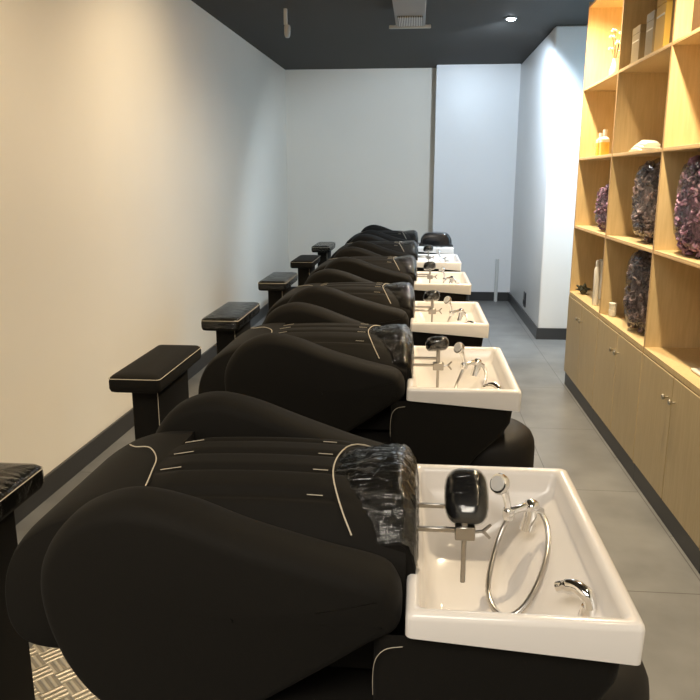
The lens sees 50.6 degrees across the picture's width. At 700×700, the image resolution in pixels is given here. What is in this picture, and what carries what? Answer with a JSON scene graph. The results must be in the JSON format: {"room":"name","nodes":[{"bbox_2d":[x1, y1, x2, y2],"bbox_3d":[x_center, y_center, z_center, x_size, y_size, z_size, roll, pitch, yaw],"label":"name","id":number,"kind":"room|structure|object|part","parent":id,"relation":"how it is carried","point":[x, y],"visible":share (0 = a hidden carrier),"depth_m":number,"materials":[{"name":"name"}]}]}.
{"room":"salon","nodes":[
{"label":"salon","id":0,"kind":"room"},
{"bbox_2d":[0,0,288,475],"bbox_3d":[-1.534,-0.742,3.679,0.120,2.870,12.404,1,13,6],"label":"wall","id":1,"kind":"structure","parent":0,"point":[143,144],"depth_m":4.38,"materials":[{"name":"beige paint"}]},
{"bbox_2d":[14,303,268,524],"bbox_3d":[-1.467,0.602,3.987,0.014,0.112,12.402,1,13,6],"label":"baseboard","id":2,"kind":"structure","parent":1,"relation":"attached to","point":[60,475],"depth_m":4.08,"materials":[{"name":"grey"}]},
{"bbox_2d":[16,300,699,699],"bbox_3d":[0.488,0.675,4.031,4.500,0.050,12.800,1,13,5],"label":"floor","id":3,"kind":"structure","parent":0,"point":[662,583],"depth_m":3.63,"materials":[{"name":"tile"}]},
{"bbox_2d":[0,462,43,699],"bbox_3d":[-0.903,0.753,1.726,0.201,0.847,0.555,1,13,5],"label":"footrest","id":4,"kind":"object","parent":3,"relation":"on","point":[19,482],"visible":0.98,"depth_m":1.81,"materials":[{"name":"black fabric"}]},
{"bbox_2d":[30,644,98,699],"bbox_3d":[-0.746,1.030,2.336,0.650,0.030,0.670,1,13,5],"label":"plate","id":5,"kind":"object","parent":3,"relation":"on","point":[53,677],"visible":0.02,"depth_m":2.30,"materials":[{"name":"metal"}]},
{"bbox_2d":[108,345,200,439],"bbox_3d":[-0.768,0.443,3.063,0.201,0.842,0.555,1,13,5],"label":"footrest","id":6,"kind":"object","parent":3,"relation":"on","point":[157,381],"visible":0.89,"depth_m":2.83,"materials":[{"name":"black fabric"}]},
{"bbox_2d":[201,302,259,353],"bbox_3d":[-0.647,0.184,4.160,0.201,0.847,0.555,1,13,5],"label":"footrest","id":7,"kind":"object","parent":3,"relation":"on","point":[230,320],"visible":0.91,"depth_m":3.91,"materials":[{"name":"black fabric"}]},
{"bbox_2d":[258,272,297,309],"bbox_3d":[-0.521,-0.131,5.508,0.201,0.847,0.555,1,13,5],"label":"footrest","id":8,"kind":"object","parent":3,"relation":"on","point":[277,284],"visible":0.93,"depth_m":5.25,"materials":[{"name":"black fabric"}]},
{"bbox_2d":[290,255,319,285],"bbox_3d":[-0.400,-0.425,6.778,0.201,0.842,0.555,1,13,5],"label":"footrest","id":9,"kind":"object","parent":3,"relation":"on","point":[305,264],"visible":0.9,"depth_m":6.53,"materials":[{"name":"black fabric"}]},
{"bbox_2d":[311,242,334,265],"bbox_3d":[-0.285,-0.745,8.137,0.201,0.847,0.555,1,13,5],"label":"footrest","id":10,"kind":"object","parent":3,"relation":"on","point":[324,249],"visible":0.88,"depth_m":7.88,"materials":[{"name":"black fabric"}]},
{"bbox_2d":[5,391,649,699],"bbox_3d":[-0.025,0.678,1.628,1.248,1.037,0.684,1,13,5],"label":"bed","id":11,"kind":"object","parent":3,"relation":"on","point":[244,547],"visible":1,"depth_m":1.29,"materials":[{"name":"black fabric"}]},
{"bbox_2d":[5,431,193,647],"bbox_3d":[-0.514,0.385,1.605,0.266,0.321,0.450,1,13,5],"label":"seat cushion","id":12,"kind":"object","parent":11,"relation":"on","point":[142,461],"depth_m":1.42,"materials":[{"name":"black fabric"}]},
{"bbox_3d":[-0.226,0.468,1.321,0.637,0.447,0.148,1,13,5],"label":"armrest","id":13,"kind":"part","parent":11,"relation":"part of","materials":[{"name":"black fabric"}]},
{"bbox_3d":[-0.178,0.336,1.839,0.637,0.467,0.148,1,13,5],"label":"armrest","id":14,"kind":"part","parent":11,"relation":"part of","materials":[{"name":"black fabric"}]},
{"bbox_2d":[148,437,405,668],"bbox_3d":[-0.140,0.377,1.568,0.520,0.331,0.440,1,13,5],"label":"cushion","id":15,"kind":"object","parent":11,"relation":"on","point":[332,490],"depth_m":1.41,"materials":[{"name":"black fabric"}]},
{"bbox_2d":[345,447,416,597],"bbox_3d":[0.055,0.312,1.535,0.166,0.192,0.410,1,13,5],"label":"cushion","id":16,"kind":"object","parent":11,"relation":"on","point":[381,482],"depth_m":1.39,"materials":[{"name":"black fabric"}]},
{"bbox_3d":[0.229,0.423,1.498,0.010,0.105,0.008,1,13,5],"label":"post","id":17,"kind":"part","parent":11,"relation":"part of","materials":[{"name":"silver metal"}]},
{"bbox_2d":[405,464,645,665],"bbox_3d":[0.314,0.423,1.537,0.387,0.248,0.668,1,13,5],"label":"basin","id":18,"kind":"object","parent":11,"relation":"in","point":[519,572],"depth_m":1.49,"materials":[{"name":"white ceramic"}]},
{"bbox_2d":[198,302,534,467],"bbox_3d":[0.077,0.374,2.928,1.248,1.037,0.684,1,13,5],"label":"bed","id":19,"kind":"object","parent":3,"relation":"on","point":[451,405],"visible":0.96,"depth_m":2.57,"materials":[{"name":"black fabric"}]},
{"bbox_2d":[198,323,284,393],"bbox_3d":[-0.412,0.081,2.905,0.266,0.321,0.450,1,13,5],"label":"seat cushion","id":20,"kind":"object","parent":19,"relation":"on","point":[212,378],"depth_m":2.69,"materials":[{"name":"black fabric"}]},
{"bbox_3d":[-0.077,0.032,3.139,0.637,0.467,0.148,1,13,5],"label":"armrest","id":21,"kind":"part","parent":19,"relation":"part of","materials":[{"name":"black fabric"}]},
{"bbox_3d":[-0.125,0.164,2.621,0.637,0.447,0.148,1,13,5],"label":"armrest","id":22,"kind":"part","parent":19,"relation":"part of","materials":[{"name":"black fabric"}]},
{"bbox_2d":[273,323,406,429],"bbox_3d":[-0.039,0.073,2.869,0.520,0.331,0.440,1,13,5],"label":"cushion","id":23,"kind":"object","parent":19,"relation":"on","point":[385,344],"depth_m":2.70,"materials":[{"name":"black fabric"}]},
{"bbox_2d":[374,326,412,391],"bbox_3d":[0.157,0.009,2.835,0.166,0.192,0.410,1,13,5],"label":"cushion","id":24,"kind":"object","parent":19,"relation":"on","point":[393,345],"depth_m":2.67,"materials":[{"name":"black fabric"}]},
{"bbox_3d":[0.331,0.119,2.798,0.010,0.105,0.008,1,13,5],"label":"post","id":25,"kind":"part","parent":19,"relation":"part of","materials":[{"name":"silver metal"}]},
{"bbox_2d":[406,342,521,411],"bbox_3d":[0.415,0.119,2.837,0.387,0.248,0.668,1,13,5],"label":"basin","id":26,"kind":"object","parent":19,"relation":"in","point":[458,377],"depth_m":2.78,"materials":[{"name":"white ceramic"}]},
{"bbox_2d":[265,269,488,346],"bbox_3d":[0.181,0.109,4.066,1.248,1.037,0.684,1,13,5],"label":"bed","id":27,"kind":"object","parent":3,"relation":"on","point":[344,293],"visible":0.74,"depth_m":3.77,"materials":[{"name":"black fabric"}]},
{"bbox_2d":[265,283,320,317],"bbox_3d":[-0.308,-0.185,4.042,0.266,0.321,0.450,1,13,5],"label":"seat cushion","id":28,"kind":"object","parent":27,"relation":"on","point":[284,300],"depth_m":3.85,"materials":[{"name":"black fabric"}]},
{"bbox_3d":[0.028,-0.234,4.276,0.637,0.467,0.148,1,13,5],"label":"armrest","id":29,"kind":"part","parent":27,"relation":"part of","materials":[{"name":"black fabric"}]},
{"bbox_3d":[-0.020,-0.102,3.759,0.637,0.447,0.148,1,13,5],"label":"armrest","id":30,"kind":"part","parent":27,"relation":"part of","materials":[{"name":"black fabric"}]},
{"bbox_2d":[321,282,409,327],"bbox_3d":[0.066,-0.193,4.006,0.520,0.331,0.440,1,13,5],"label":"cushion","id":31,"kind":"object","parent":27,"relation":"on","point":[397,295],"depth_m":3.84,"materials":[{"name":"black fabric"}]},
{"bbox_2d":[387,284,413,319],"bbox_3d":[0.261,-0.257,3.973,0.166,0.192,0.410,1,13,5],"label":"cushion","id":32,"kind":"object","parent":27,"relation":"on","point":[401,296],"depth_m":3.81,"materials":[{"name":"black plastic"}]},
{"bbox_2d":[410,296,488,337],"bbox_3d":[0.519,-0.147,3.975,0.387,0.248,0.668,1,13,5],"label":"basin","id":33,"kind":"object","parent":27,"relation":"in","point":[430,317],"depth_m":3.91,"materials":[{"name":"white ceramic"}]},
{"bbox_2d":[307,247,470,301],"bbox_3d":[0.315,-0.206,5.413,1.248,1.037,0.684,1,13,5],"label":"bed","id":34,"kind":"object","parent":3,"relation":"on","point":[360,262],"visible":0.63,"depth_m":5.06,"materials":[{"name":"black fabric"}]},
{"bbox_2d":[307,257,339,278],"bbox_3d":[-0.174,-0.500,5.390,0.266,0.321,0.450,1,13,5],"label":"seat cushion","id":35,"kind":"object","parent":34,"relation":"on","point":[323,265],"depth_m":5.18,"materials":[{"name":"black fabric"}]},
{"bbox_3d":[0.161,-0.549,5.624,0.637,0.467,0.148,1,13,5],"label":"armrest","id":36,"kind":"part","parent":34,"relation":"part of","materials":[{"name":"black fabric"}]},
{"bbox_3d":[0.114,-0.417,5.106,0.637,0.447,0.148,1,13,5],"label":"armrest","id":37,"kind":"part","parent":34,"relation":"part of","materials":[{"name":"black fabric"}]},
{"bbox_2d":[352,256,413,283],"bbox_3d":[0.200,-0.507,5.353,0.520,0.331,0.440,1,13,5],"label":"cushion","id":38,"kind":"object","parent":34,"relation":"on","point":[403,264],"depth_m":5.18,"materials":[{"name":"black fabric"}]},
{"bbox_2d":[397,257,415,286],"bbox_3d":[0.395,-0.572,5.320,0.166,0.192,0.410,1,13,5],"label":"cushion","id":39,"kind":"object","parent":34,"relation":"on","point":[407,265],"depth_m":5.15,"materials":[{"name":"black fabric"}]},
{"bbox_2d":[414,266,470,294],"bbox_3d":[0.653,-0.462,5.322,0.387,0.248,0.668,1,13,5],"label":"basin","id":40,"kind":"object","parent":34,"relation":"in","point":[447,283],"depth_m":5.15,"materials":[{"name":"white ceramic"}]},
{"bbox_2d":[330,234,468,301],"bbox_3d":[0.440,-0.503,6.683,1.248,1.037,0.684,1,13,5],"label":"bed","id":41,"kind":"object","parent":3,"relation":"on","point":[450,262],"visible":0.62,"depth_m":6.43,"materials":[{"name":"black fabric"}]},
{"bbox_2d":[330,243,350,258],"bbox_3d":[-0.049,-0.796,6.659,0.266,0.321,0.450,1,13,5],"label":"seat cushion","id":42,"kind":"object","parent":41,"relation":"on","point":[347,244],"depth_m":6.45,"materials":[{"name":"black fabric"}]},
{"bbox_3d":[0.286,-0.846,6.894,0.637,0.467,0.148,1,13,5],"label":"armrest","id":43,"kind":"part","parent":41,"relation":"part of","materials":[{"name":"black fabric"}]},
{"bbox_3d":[0.238,-0.714,6.376,0.637,0.447,0.148,1,13,5],"label":"armrest","id":44,"kind":"part","parent":41,"relation":"part of","materials":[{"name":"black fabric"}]},
{"bbox_2d":[367,241,414,257],"bbox_3d":[0.324,-0.804,6.623,0.520,0.331,0.440,1,13,5],"label":"cushion","id":45,"kind":"object","parent":41,"relation":"on","point":[408,247],"depth_m":6.45,"materials":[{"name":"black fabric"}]},
{"bbox_2d":[402,241,417,259],"bbox_3d":[0.520,-0.869,6.590,0.166,0.192,0.410,1,13,5],"label":"cushion","id":46,"kind":"object","parent":41,"relation":"on","point":[408,247],"depth_m":6.43,"materials":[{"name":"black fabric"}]},
{"bbox_2d":[416,249,461,270],"bbox_3d":[0.778,-0.759,6.592,0.387,0.248,0.668,1,13,5],"label":"basin","id":47,"kind":"object","parent":41,"relation":"in","point":[450,262],"depth_m":6.53,"materials":[{"name":"white ceramic"}]},
{"bbox_2d":[345,225,460,271],"bbox_3d":[0.560,-0.809,7.992,1.248,1.037,0.684,1,13,5],"label":"bed","id":48,"kind":"object","parent":3,"relation":"on","point":[385,233],"visible":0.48,"depth_m":7.71,"materials":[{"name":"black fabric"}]},
{"bbox_2d":[345,232,361,244],"bbox_3d":[0.071,-1.103,7.969,0.266,0.321,0.450,1,13,5],"label":"seat cushion","id":49,"kind":"object","parent":48,"relation":"on","point":[351,238],"depth_m":7.75,"materials":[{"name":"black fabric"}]},
{"bbox_3d":[0.406,-1.152,8.203,0.637,0.467,0.148,1,13,5],"label":"armrest","id":50,"kind":"part","parent":48,"relation":"part of","materials":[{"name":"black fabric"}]},
{"bbox_3d":[0.359,-1.020,7.685,0.637,0.447,0.148,1,13,5],"label":"armrest","id":51,"kind":"part","parent":48,"relation":"part of","materials":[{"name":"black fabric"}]},
{"bbox_2d":[379,230,411,240],"bbox_3d":[0.445,-1.111,7.933,0.520,0.331,0.440,1,13,5],"label":"cushion","id":52,"kind":"object","parent":48,"relation":"on","point":[406,235],"depth_m":7.76,"materials":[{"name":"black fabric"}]},
{"bbox_2d":[405,231,417,243],"bbox_3d":[0.640,-1.175,7.899,0.166,0.192,0.410,1,13,5],"label":"cushion","id":53,"kind":"object","parent":48,"relation":"on","point":[409,235],"depth_m":7.74,"materials":[{"name":"black fabric"}]},
{"bbox_2d":[419,232,452,246],"bbox_3d":[0.893,-1.153,7.683,0.356,0.142,0.185,1,13,5],"label":"cushion","id":54,"kind":"object","parent":48,"relation":"on","point":[436,239],"visible":0.97,"depth_m":7.59,"materials":[{"name":"black leather"}]},
{"bbox_2d":[418,244,453,253],"bbox_3d":[0.898,-1.065,7.902,0.387,0.248,0.668,1,13,5],"label":"basin","id":55,"kind":"object","parent":48,"relation":"in","point":[443,250],"depth_m":7.57,"materials":[{"name":"white ceramic"}]},
{"bbox_2d":[494,259,498,301],"bbox_3d":[1.863,-0.887,9.417,0.044,0.540,0.044,1,13,5],"label":"pipe","id":56,"kind":"object","parent":3,"relation":"on","point":[496,260],"visible":1,"depth_m":9.40,"materials":[{"name":"grey"}]},
{"bbox_2d":[564,0,623,421],"bbox_3d":[1.750,-0.956,4.926,0.367,2.720,0.940,1,13,5],"label":"tall cabinet","id":57,"kind":"object","parent":3,"relation":"on","point":[600,88],"visible":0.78,"depth_m":5.22,"materials":[{"name":"brown wood"}]},
{"bbox_3d":[1.627,-0.075,5.386,0.016,0.579,0.461,1,13,5],"label":"door","id":58,"kind":"part","parent":57,"relation":"part of","materials":[{"name":"brown wood"}]},
{"bbox_2d":[569,291,599,316],"bbox_3d":[1.763,-0.319,5.073,0.326,0.028,0.922,1,13,5],"label":"countertop","id":59,"kind":"structure","parent":57,"relation":"on","point":[585,299],"depth_m":5.15,"materials":[{"name":"brown wood"}]},
{"bbox_2d":[575,283,590,293],"bbox_3d":[1.691,-0.449,5.378,0.109,0.080,0.111,7,15,29],"label":"dried plant","id":60,"kind":"object","parent":59,"relation":"on","point":[583,289],"visible":1,"depth_m":5.36,"materials":[{"name":"green plant"}]},
{"bbox_2d":[592,260,600,304],"bbox_3d":[1.630,-0.446,4.891,0.040,0.297,0.039,1,13,5],"label":"bottle","id":61,"kind":"object","parent":59,"relation":"on","point":[597,270],"visible":1,"depth_m":4.88,"materials":[{"name":"white plastic"}]},
{"bbox_2d":[599,259,602,298],"bbox_3d":[1.760,-0.544,5.093,0.060,0.396,0.180,1,13,5],"label":"bottle","id":62,"kind":"object","parent":59,"relation":"on","point":[601,260],"visible":0.02,"depth_m":5.11,"materials":[{"name":"beige plastic"}]},
{"bbox_3d":[1.585,0.031,4.930,0.016,0.579,0.461,1,13,5],"label":"door","id":63,"kind":"part","parent":57,"relation":"part of","materials":[{"name":"brown wood"}]},
{"bbox_3d":[1.765,-0.796,4.962,0.322,0.018,0.922,1,13,5],"label":"shelf","id":64,"kind":"part","parent":57,"relation":"part of","materials":[{"name":"brown wood"}]},
{"bbox_3d":[1.765,-1.264,4.852,0.322,0.018,0.922,1,13,5],"label":"shelf","id":65,"kind":"part","parent":57,"relation":"part of","materials":[{"name":"brown wood"}]},
{"bbox_3d":[1.810,-1.110,5.364,0.330,2.620,0.009,1,13,5],"label":"panel","id":66,"kind":"part","parent":57,"relation":"part of","materials":[{"name":"brown wood"}]},
{"bbox_2d":[595,133,602,155],"bbox_3d":[1.688,-1.384,4.986,0.056,0.151,0.056,1,13,5],"label":"oil bottle","id":67,"kind":"object","parent":57,"relation":"on","point":[600,134],"visible":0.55,"depth_m":4.97,"materials":[{"name":"orange glass"}]},
{"bbox_3d":[1.765,-1.722,4.745,0.322,0.018,0.922,1,13,5],"label":"shelf","id":68,"kind":"part","parent":57,"relation":"part of","materials":[{"name":"brown wood"}]},
{"bbox_2d":[594,184,608,229],"bbox_3d":[1.699,-0.925,4.782,0.214,0.304,0.410,1,13,5],"label":"geode","id":69,"kind":"object","parent":57,"relation":"on","point":[601,203],"visible":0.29,"depth_m":4.76},
{"bbox_2d":[599,129,609,154],"bbox_3d":[1.671,-1.362,4.859,0.056,0.166,0.056,1,13,5],"label":"oil bottle","id":70,"kind":"object","parent":57,"relation":"on","point":[604,142],"visible":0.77,"depth_m":4.84,"materials":[{"name":"orange glass"}]},
{"bbox_3d":[1.765,-2.252,4.621,0.322,0.018,0.922,1,13,5],"label":"panel","id":71,"kind":"part","parent":57,"relation":"part of","materials":[{"name":"brown wood"}]},
{"bbox_2d":[608,29,620,74],"bbox_3d":[1.689,-1.879,4.694,0.104,0.308,0.120,1,13,5],"label":"flower vase","id":72,"kind":"object","parent":57,"relation":"on","point":[614,67],"visible":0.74,"depth_m":4.69,"materials":[{"name":"white ceramic"}]},
{"bbox_2d":[592,0,675,478],"bbox_3d":[1.667,-0.743,4.014,0.367,2.720,0.940,1,13,5],"label":"tall cabinet","id":73,"kind":"object","parent":3,"relation":"on","point":[642,84],"visible":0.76,"depth_m":4.32,"materials":[{"name":"brown wood"}]},
{"bbox_3d":[1.544,0.138,4.474,0.016,0.579,0.461,1,13,5],"label":"door","id":74,"kind":"part","parent":73,"relation":"part of","materials":[{"name":"brown wood"}]},
{"bbox_2d":[599,314,644,350],"bbox_3d":[1.679,-0.106,4.162,0.326,0.028,0.922,1,13,5],"label":"countertop","id":75,"kind":"structure","parent":73,"relation":"on","point":[618,323],"depth_m":4.16,"materials":[{"name":"brown wood"}]},
{"bbox_2d":[608,309,616,316],"bbox_3d":[1.603,-0.228,4.522,0.047,0.041,0.046,1,13,5],"label":"pot","id":76,"kind":"object","parent":75,"relation":"on","point":[612,313],"visible":1,"depth_m":4.50,"materials":[{"name":"beige ceramic"}]},
{"bbox_2d":[609,302,616,309],"bbox_3d":[1.603,-0.268,4.512,0.047,0.041,0.046,1,13,5],"label":"pot","id":77,"kind":"object","parent":76,"relation":"on","point":[612,305],"visible":1,"depth_m":4.50,"materials":[{"name":"white ceramic"}]},
{"bbox_2d":[623,249,651,333],"bbox_3d":[1.639,-0.328,4.019,0.260,0.459,0.472,1,13,5],"label":"geode","id":78,"kind":"object","parent":75,"relation":"on","point":[635,300],"visible":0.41,"depth_m":3.99},
{"bbox_3d":[1.502,0.244,4.018,0.016,0.579,0.461,1,13,5],"label":"door","id":79,"kind":"part","parent":73,"relation":"part of","materials":[{"name":"brown wood"}]},
{"bbox_3d":[1.681,-0.583,4.050,0.322,0.018,0.922,1,13,5],"label":"shelf","id":80,"kind":"part","parent":73,"relation":"part of","materials":[{"name":"brown wood"}]},
{"bbox_3d":[1.726,-0.897,4.452,0.330,2.620,0.009,1,13,5],"label":"panel","id":81,"kind":"part","parent":73,"relation":"part of","materials":[{"name":"brown wood"}]},
{"bbox_3d":[1.681,-1.051,3.941,0.322,0.018,0.922,1,13,5],"label":"shelf","id":82,"kind":"part","parent":73,"relation":"part of","materials":[{"name":"brown wood"}]},
{"bbox_2d":[630,24,646,63],"bbox_3d":[1.621,-1.684,4.097,0.083,0.200,0.152,1,13,5],"label":"carton","id":83,"kind":"object","parent":73,"relation":"on","point":[639,33],"visible":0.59,"depth_m":4.04,"materials":[{"name":"beige cardboard"}]},
{"bbox_3d":[1.621,-1.762,4.079,0.082,0.040,0.152,1,13,5],"label":"lid","id":84,"kind":"part","parent":83,"relation":"part of","materials":[{"name":"beige cardboard"}]},
{"bbox_2d":[629,140,660,151],"bbox_3d":[1.625,-1.127,4.083,0.107,0.061,0.220,1,13,5],"label":"folded cloth","id":85,"kind":"object","parent":73,"relation":"on","point":[644,144],"visible":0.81,"depth_m":4.00,"materials":[{"name":"white fabric"}]},
{"bbox_3d":[1.681,-1.508,3.834,0.322,0.018,0.922,1,13,5],"label":"shelf","id":86,"kind":"part","parent":73,"relation":"part of","materials":[{"name":"brown wood"}]},
{"bbox_2d":[631,158,660,242],"bbox_3d":[1.634,-0.793,3.924,0.259,0.439,0.485,1,13,5],"label":"geode","id":87,"kind":"object","parent":73,"relation":"on","point":[645,190],"visible":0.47,"depth_m":3.88},
{"bbox_2d":[644,9,656,56],"bbox_3d":[1.599,-1.639,3.852,0.083,0.225,0.132,1,13,5],"label":"carton","id":88,"kind":"object","parent":73,"relation":"on","point":[651,17],"visible":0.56,"depth_m":3.83,"materials":[{"name":"beige cardboard"}]},
{"bbox_3d":[1.599,-1.727,3.831,0.082,0.044,0.132,1,13,5],"label":"lid","id":89,"kind":"part","parent":88,"relation":"part of","materials":[{"name":"beige cardboard"}]},
{"bbox_2d":[653,0,672,51],"bbox_3d":[1.582,-1.621,3.662,0.093,0.275,0.152,1,13,5],"label":"carton","id":90,"kind":"object","parent":73,"relation":"on","point":[664,7],"visible":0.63,"depth_m":3.62,"materials":[{"name":"brown cardboard"}]},
{"bbox_3d":[1.582,-1.728,3.637,0.092,0.054,0.152,1,13,5],"label":"lid","id":91,"kind":"part","parent":90,"relation":"part of","materials":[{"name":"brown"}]},
{"bbox_2d":[669,0,674,42],"bbox_3d":[1.591,-1.674,3.463,0.103,0.470,0.162,1,13,5],"label":"carton","id":92,"kind":"object","parent":73,"relation":"on","point":[673,6],"visible":0.04,"depth_m":3.55,"materials":[{"name":"brown cardboard"}]},
{"bbox_2d":[633,0,699,573],"bbox_3d":[1.583,-0.530,3.102,0.367,2.720,0.940,1,13,5],"label":"tall cabinet","id":93,"kind":"object","parent":3,"relation":"on","point":[666,458],"visible":0.99,"depth_m":3.45,"materials":[{"name":"brown wood"}]},
{"bbox_3d":[1.460,0.351,3.562,0.016,0.579,0.461,1,13,5],"label":"door","id":94,"kind":"part","parent":93,"relation":"part of","materials":[{"name":"brown wood"}]},
{"bbox_3d":[1.643,-0.684,3.541,0.330,2.620,0.009,1,13,5],"label":"panel","id":95,"kind":"part","parent":93,"relation":"part of","materials":[{"name":"brown wood"}]},
{"bbox_2d":[644,347,699,395],"bbox_3d":[1.595,0.107,3.250,0.326,0.028,0.922,1,13,5],"label":"countertop","id":96,"kind":"structure","parent":93,"relation":"on","point":[679,362],"depth_m":3.43,"materials":[{"name":"brown wood"}]},
{"bbox_2d":[691,368,699,375],"bbox_3d":[1.550,0.092,3.179,0.120,0.029,0.140,1,13,5],"label":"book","id":97,"kind":"object","parent":96,"relation":"on","point":[695,370],"visible":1,"depth_m":3.21,"materials":[{"name":"white paper"}]},
{"bbox_3d":[1.597,-0.370,3.138,0.322,0.018,0.922,1,13,5],"label":"shelf","id":98,"kind":"part","parent":93,"relation":"part of","materials":[{"name":"brown wood"}]},
{"bbox_3d":[1.418,0.457,3.106,0.016,0.579,0.461,1,13,5],"label":"door","id":99,"kind":"part","parent":93,"relation":"part of","materials":[{"name":"brown wood"}]},
{"bbox_3d":[1.597,-0.838,3.029,0.322,0.018,0.922,1,13,5],"label":"shelf","id":100,"kind":"part","parent":93,"relation":"part of","materials":[{"name":"brown wood"}]},
{"bbox_2d":[673,155,699,257],"bbox_3d":[1.568,-0.632,3.234,0.247,0.439,0.480,1,13,5],"label":"geode","id":101,"kind":"object","parent":93,"relation":"on","point":[686,216],"visible":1,"depth_m":3.23},
{"bbox_3d":[1.597,-1.295,2.922,0.322,0.018,0.922,1,13,5],"label":"shelf","id":102,"kind":"part","parent":93,"relation":"part of","materials":[{"name":"brown wood"}]},
{"bbox_2d":[691,0,699,31],"bbox_3d":[1.534,-1.569,3.122,0.093,0.420,0.162,1,13,5],"label":"carton","id":103,"kind":"object","parent":93,"relation":"on","point":[696,9],"visible":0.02,"depth_m":3.19,"materials":[{"name":"brown cardboard"}]},
{"bbox_2d":[285,68,435,286],"bbox_3d":[0.009,-2.145,9.680,2.150,2.870,0.150,1,13,5],"label":"wall","id":104,"kind":"structure","parent":0,"point":[360,142],"depth_m":9.50,"materials":[{"name":"beige paint"}]},
{"bbox_2d":[191,0,593,69],"bbox_3d":[0.488,-2.183,3.363,4.500,0.080,12.800,1,13,5],"label":"ceiling","id":105,"kind":"structure","parent":0,"point":[324,34],"depth_m":6.85,"materials":[{"name":"grey paint"}]},
{"bbox_2d":[283,8,289,37],"bbox_3d":[-0.508,-2.635,5.968,0.054,0.225,0.051,1,13,5],"label":"ceiling fitting","id":106,"kind":"object","parent":105,"relation":"hanging from","point":[286,27],"visible":1,"depth_m":5.96,"materials":[{"name":"grey metal"}]},
{"bbox_3d":[-0.520,-2.686,5.967,0.028,0.125,0.028,1,13,5],"label":"stem","id":107,"kind":"part","parent":106,"relation":"part of","materials":[{"name":"grey metal"}]},
{"bbox_2d":[389,0,430,28],"bbox_3d":[0.297,-2.201,3.933,0.340,0.145,4.280,1,13,5],"label":"air duct","id":108,"kind":"object","parent":105,"relation":"attached to","point":[409,14],"visible":1,"depth_m":5.57,"materials":[{"name":"grey metal"}]},
{"bbox_2d":[397,16,422,26],"bbox_3d":[0.471,-2.567,5.780,0.190,0.012,0.340,1,13,5],"label":"grille","id":109,"kind":"object","parent":108,"relation":"attached to","point":[402,21],"depth_m":5.76,"materials":[{"name":"grey metal"}]},
{"bbox_2d":[505,17,516,20],"bbox_3d":[1.372,-2.819,6.309,0.106,0.021,0.106,1,13,5],"label":"recessed light","id":110,"kind":"object","parent":105,"relation":"in","point":[506,18],"visible":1,"depth_m":6.29,"materials":[{"name":"grey"}]},
{"bbox_2d":[432,64,520,291],"bbox_3d":[1.566,-2.084,9.422,1.000,2.870,0.400,1,13,5],"label":"wall","id":111,"kind":"structure","parent":0,"point":[477,105],"depth_m":9.17,"materials":[{"name":"white paint"}]},
{"bbox_2d":[469,292,508,300],"bbox_3d":[1.543,-0.695,9.534,1.010,0.112,0.016,1,13,5],"label":"baseboard","id":112,"kind":"structure","parent":111,"relation":"attached to","point":[475,296],"depth_m":9.51,"materials":[{"name":"grey"}]},
{"bbox_2d":[510,25,587,327],"bbox_3d":[2.559,-1.800,8.206,1.200,2.870,2.710,1,13,5],"label":"wall","id":113,"kind":"structure","parent":0,"point":[552,76],"depth_m":7.11,"materials":[{"name":"white paint"}]},
{"bbox_2d":[523,291,525,306],"bbox_3d":[1.913,-0.555,8.129,0.022,0.160,0.120,1,13,5],"label":"wall socket","id":114,"kind":"object","parent":113,"relation":"attached to","point":[524,296],"visible":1,"depth_m":8.10,"materials":[{"name":"grey plastic"}]},
{"bbox_2d":[508,292,566,339],"bbox_3d":[2.433,-0.413,8.329,1.016,0.112,2.324,1,13,5],"label":"baseboard","id":115,"kind":"structure","parent":113,"relation":"attached to","point":[538,333],"depth_m":7.25,"materials":[{"name":"grey"}]}
]}

